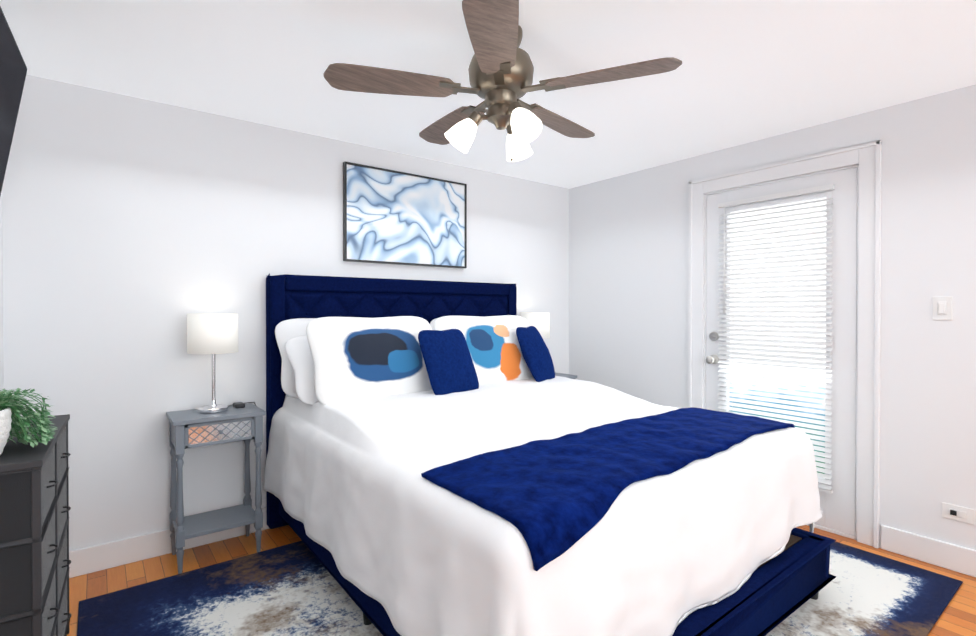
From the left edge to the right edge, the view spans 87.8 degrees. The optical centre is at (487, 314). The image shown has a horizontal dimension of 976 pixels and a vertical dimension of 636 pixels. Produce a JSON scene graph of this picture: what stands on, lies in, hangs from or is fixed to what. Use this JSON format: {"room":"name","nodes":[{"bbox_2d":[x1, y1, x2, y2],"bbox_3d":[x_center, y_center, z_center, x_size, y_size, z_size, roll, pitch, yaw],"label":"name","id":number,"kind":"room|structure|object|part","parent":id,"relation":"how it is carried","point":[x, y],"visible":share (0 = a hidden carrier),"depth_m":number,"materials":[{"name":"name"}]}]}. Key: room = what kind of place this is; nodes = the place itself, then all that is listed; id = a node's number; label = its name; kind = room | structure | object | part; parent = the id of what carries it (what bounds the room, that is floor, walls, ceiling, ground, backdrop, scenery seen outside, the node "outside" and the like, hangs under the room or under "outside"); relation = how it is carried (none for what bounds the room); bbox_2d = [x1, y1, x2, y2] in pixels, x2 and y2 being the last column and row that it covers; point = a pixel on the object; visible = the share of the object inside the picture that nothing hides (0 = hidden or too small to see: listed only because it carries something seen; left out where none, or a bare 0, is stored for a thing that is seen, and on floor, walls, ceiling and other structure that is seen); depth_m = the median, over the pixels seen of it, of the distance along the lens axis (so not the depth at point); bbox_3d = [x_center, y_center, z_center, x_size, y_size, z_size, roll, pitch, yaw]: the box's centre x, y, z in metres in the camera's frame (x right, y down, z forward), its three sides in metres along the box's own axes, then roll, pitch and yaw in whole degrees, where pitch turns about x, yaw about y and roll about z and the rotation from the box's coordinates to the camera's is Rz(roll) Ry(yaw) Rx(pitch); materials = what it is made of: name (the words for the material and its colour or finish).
{"room":"bedroom","nodes":[
{"label":"bedroom","id":0,"kind":"room"},
{"bbox_2d":[0,191,3,390],"bbox_3d":[-0.691,0.102,-0.220,0.690,2.400,5.973,0,1,-38],"label":"wall","id":1,"kind":"structure","parent":0,"point":[1,313],"depth_m":2.29,"materials":[{"name":"white paint"}]},
{"bbox_2d":[0,6,26,195],"bbox_3d":[-1.516,-0.628,1.467,0.190,0.647,1.125,0,1,-38],"label":"tv","id":2,"kind":"object","parent":1,"relation":"attached to","point":[13,69],"visible":1,"depth_m":1.80,"materials":[{"name":"black plastic"}]},
{"bbox_2d":[2,74,568,550],"bbox_3d":[-0.826,0.074,3.474,4.090,2.400,0.120,0,1,-38],"label":"wall","id":3,"kind":"structure","parent":0,"point":[136,230],"depth_m":2.70,"materials":[{"name":"white paint"}]},
{"bbox_2d":[69,507,269,577],"bbox_3d":[-0.725,1.209,3.472,3.711,0.130,0.021,0,1,-38],"label":"baseboard","id":4,"kind":"structure","parent":3,"relation":"attached to","point":[120,552],"depth_m":2.61,"materials":[{"name":"white paint"}]},
{"bbox_2d":[343,161,466,267],"bbox_3d":[-0.553,-0.667,3.580,0.960,0.640,0.034,0,1,-38],"label":"framed artwork","id":5,"kind":"object","parent":3,"relation":"attached to","point":[395,217],"visible":0.96,"depth_m":3.54,"materials":[{"name":"black"}]},
{"bbox_2d":[0,0,975,188],"bbox_3d":[0.753,-1.159,1.171,4.390,0.100,5.680,0,1,-38],"label":"ceiling","id":6,"kind":"structure","parent":0,"point":[747,71],"depth_m":2.24,"materials":[{"name":"white paint"}]},
{"bbox_2d":[323,0,681,161],"bbox_3d":[0.045,-0.860,2.052,1.273,0.511,1.258,0,1,-38],"label":"ceiling fan","id":7,"kind":"object","parent":6,"relation":"hanging from","point":[501,69],"visible":1,"depth_m":1.91,"materials":[{"name":"brown wood"}]},
{"bbox_3d":[0.078,-0.706,1.990,0.404,0.134,0.381,0,1,-38],"label":"glass","id":8,"kind":"part","parent":7,"relation":"part of","materials":[{"name":"white glass"}]},
{"bbox_3d":[0.094,-0.669,2.005,0.012,0.131,0.012,0,1,-38],"label":"chain","id":9,"kind":"part","parent":7,"relation":"part of","materials":[{"name":"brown metal"}]},
{"bbox_2d":[67,525,975,635],"bbox_3d":[0.753,1.341,1.190,4.390,0.100,5.680,0,1,-38],"label":"floor","id":10,"kind":"structure","parent":0,"point":[957,617],"depth_m":2.53,"materials":[{"name":"brown wood"}]},
{"bbox_2d":[0,414,71,635],"bbox_3d":[-1.569,0.848,1.674,0.272,0.880,0.770,0,1,-35],"label":"dresser","id":11,"kind":"object","parent":10,"relation":"on","point":[35,508],"visible":1,"depth_m":1.43,"materials":[{"name":"grey wood"}]},
{"bbox_2d":[0,388,57,454],"bbox_3d":[-1.470,0.267,1.511,0.279,0.279,0.420,0,1,-35],"label":"plant","id":12,"kind":"object","parent":11,"relation":"on","point":[12,407],"visible":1,"depth_m":1.50,"materials":[{"name":"green plant"}]},
{"bbox_3d":[-1.446,0.339,1.402,0.192,0.138,0.192,0,1,-35],"label":"pot","id":13,"kind":"part","parent":12,"relation":"part of","materials":[{"name":"white ceramic"}]},
{"bbox_2d":[166,403,265,573],"bbox_3d":[-1.449,0.900,2.707,0.424,0.760,0.303,0,1,-38],"label":"nightstand","id":14,"kind":"object","parent":10,"relation":"on","point":[192,428],"visible":0.94,"depth_m":2.65,"materials":[{"name":"grey paint"}]},
{"bbox_3d":[-1.364,0.605,2.595,0.291,0.088,0.026,0,1,-38],"label":"drawer","id":15,"kind":"part","parent":14,"relation":"part of","materials":[{"name":"grey wood"}]},
{"bbox_2d":[187,314,255,413],"bbox_3d":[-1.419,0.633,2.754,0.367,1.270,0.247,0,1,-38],"label":"lamp","id":16,"kind":"object","parent":14,"relation":"on","point":[212,334],"visible":0.92,"depth_m":2.62,"materials":[{"name":"white fabric"}]},
{"bbox_3d":[-1.467,0.101,2.708,0.239,0.205,0.239,0,1,-38],"label":"lamp shade","id":17,"kind":"part","parent":16,"relation":"part of","materials":[{"name":"white fabric"}]},
{"bbox_2d":[233,402,244,407],"bbox_3d":[-1.391,0.508,2.833,0.050,0.022,0.080,0,1,-38],"label":"remote","id":18,"kind":"object","parent":14,"relation":"on","point":[238,404],"visible":0.98,"depth_m":2.81,"materials":[{"name":"black plastic"}]},
{"bbox_2d":[77,541,962,635],"bbox_3d":[0.224,1.278,2.335,3.330,0.010,2.360,0,1,-38],"label":"rug","id":19,"kind":"object","parent":10,"relation":"on","point":[294,589],"visible":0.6,"depth_m":2.23,"materials":[{"name":"carpet"}]},
{"bbox_2d":[264,273,835,635],"bbox_3d":[0.157,0.517,2.667,2.015,1.504,2.353,0,1,-38],"label":"bed","id":20,"kind":"object","parent":19,"relation":"on","point":[448,458],"visible":1,"depth_m":1.99,"materials":[{"name":"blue fabric"}]},
{"bbox_2d":[275,318,315,397],"bbox_3d":[-0.827,0.245,3.058,0.838,0.482,0.190,0,-23,-38],"label":"pillow","id":21,"kind":"object","parent":20,"relation":"on","point":[286,330],"depth_m":2.84,"materials":[{"name":"white fabric"}]},
{"bbox_2d":[285,336,318,404],"bbox_3d":[-0.723,0.296,2.924,0.817,0.440,0.180,0,-37,-41],"label":"pillow","id":22,"kind":"object","parent":20,"relation":"on","point":[299,362],"depth_m":2.68,"materials":[{"name":"white fabric"}]},
{"bbox_2d":[306,316,431,404],"bbox_3d":[-0.601,0.242,2.815,0.775,0.492,0.171,0,-21,-41],"label":"pillow","id":23,"kind":"object","parent":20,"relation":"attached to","point":[357,360],"depth_m":2.69,"materials":[{"name":"white fabric"}]},
{"bbox_3d":[-0.543,0.506,3.539,1.905,1.495,0.117,0,1,-38],"label":"headboard","id":24,"kind":"part","parent":20,"relation":"part of","materials":[{"name":"blue fabric"}]},
{"bbox_2d":[430,318,437,329],"bbox_3d":[-0.027,0.240,3.675,0.838,0.482,0.190,0,-23,-38],"label":"pillow","id":25,"kind":"object","parent":20,"relation":"on","point":[432,320],"depth_m":3.49,"materials":[{"name":"white fabric"}]},
{"bbox_2d":[434,315,533,382],"bbox_3d":[0.016,0.238,3.341,0.775,0.492,0.171,0,-21,-35],"label":"pillow","id":26,"kind":"object","parent":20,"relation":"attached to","point":[492,341],"depth_m":3.28,"materials":[{"name":"white fabric"}]},
{"bbox_2d":[264,376,822,635],"bbox_3d":[0.177,0.757,2.643,2.015,0.650,2.185,0,1,-38],"label":"duvet","id":27,"kind":"object","parent":20,"relation":"on","point":[510,505],"depth_m":1.80,"materials":[{"name":"white fabric"}]},
{"bbox_3d":[0.158,1.088,2.607,1.796,0.165,2.248,0,1,-38],"label":"frame","id":28,"kind":"part","parent":20,"relation":"part of","materials":[{"name":"blue fabric"}]},
{"bbox_2d":[421,407,794,570],"bbox_3d":[0.666,0.571,2.071,1.867,0.133,0.614,0,1,-38],"label":"throw","id":29,"kind":"object","parent":20,"relation":"on","point":[562,498],"depth_m":1.72,"materials":[{"name":"blue fabric"}]},
{"bbox_2d":[555,372,576,378],"bbox_3d":[0.483,0.888,4.198,0.424,0.760,0.303,0,1,-38],"label":"nightstand","id":30,"kind":"object","parent":10,"relation":"on","point":[567,375],"depth_m":4.20,"materials":[{"name":"grey paint"}]},
{"bbox_2d":[520,312,549,337],"bbox_3d":[0.382,0.247,4.135,0.239,0.520,0.239,0,1,-38],"label":"lamp","id":31,"kind":"object","parent":30,"relation":"on","point":[539,322],"visible":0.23,"depth_m":4.03,"materials":[{"name":"white fabric"}]},
{"bbox_2d":[569,84,975,549],"bbox_3d":[2.443,0.081,2.485,0.120,2.400,5.440,0,1,-38],"label":"wall","id":32,"kind":"structure","parent":0,"point":[628,276],"depth_m":2.73,"materials":[{"name":"white paint"}]},
{"bbox_2d":[706,167,856,535],"bbox_3d":[1.820,0.212,3.230,0.049,2.088,0.892,0,1,-38],"label":"door","id":33,"kind":"structure","parent":32,"relation":"in","point":[838,506],"depth_m":2.95,"materials":[{"name":"white paint"}]},
{"bbox_2d":[705,332,718,363],"bbox_3d":[1.538,0.234,3.494,0.076,0.225,0.066,0,1,-38],"label":"door knob","id":34,"kind":"object","parent":33,"relation":"attached to","point":[713,359],"depth_m":3.50,"materials":[{"name":"grey metal"}]},
{"bbox_2d":[718,184,834,493],"bbox_3d":[1.783,0.143,3.201,0.028,1.786,0.682,0,1,-38],"label":"door blind","id":35,"kind":"object","parent":33,"relation":"attached to","point":[824,488],"visible":0.77,"depth_m":3.15,"materials":[{"name":"white plastic"}]},
{"bbox_2d":[723,207,724,313],"bbox_3d":[1.589,-0.362,3.415,0.007,0.720,0.008,0,1,-38],"label":"blind wand","id":36,"kind":"object","parent":35,"relation":"hanging from","point":[724,268],"visible":1,"depth_m":3.41,"materials":[{"name":"white plastic"}]},
{"bbox_2d":[688,140,881,548],"bbox_3d":[1.840,0.166,3.245,0.148,2.226,1.126,0,1,-38],"label":"door frame","id":37,"kind":"structure","parent":32,"relation":"attached to","point":[865,159],"depth_m":2.83,"materials":[{"name":"white paint"}]},
{"bbox_2d":[881,525,975,577],"bbox_3d":[3.098,1.224,1.534,0.016,0.130,3.120,0,1,-38],"label":"baseboard","id":38,"kind":"structure","parent":32,"relation":"attached to","point":[960,559],"depth_m":2.60,"materials":[{"name":"white paint"}]},
{"bbox_2d":[932,296,951,319],"bbox_3d":[2.296,-0.029,2.566,0.015,0.120,0.075,0,1,-38],"label":"light switch","id":39,"kind":"object","parent":32,"relation":"attached to","point":[942,307],"visible":1,"depth_m":2.56,"materials":[{"name":"white plastic"}]},
{"bbox_2d":[942,502,974,524],"bbox_3d":[2.335,0.991,2.522,0.016,0.075,0.120,0,1,-38],"label":"wall outlet","id":40,"kind":"object","parent":32,"relation":"attached to","point":[958,513],"visible":1,"depth_m":2.52,"materials":[{"name":"white plastic"}]},
{"label":"outside","id":41,"kind":"structure","parent":0,"visible":0},
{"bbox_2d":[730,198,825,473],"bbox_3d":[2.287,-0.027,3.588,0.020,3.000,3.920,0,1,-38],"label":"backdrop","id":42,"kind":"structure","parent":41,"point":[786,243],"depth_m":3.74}
]}

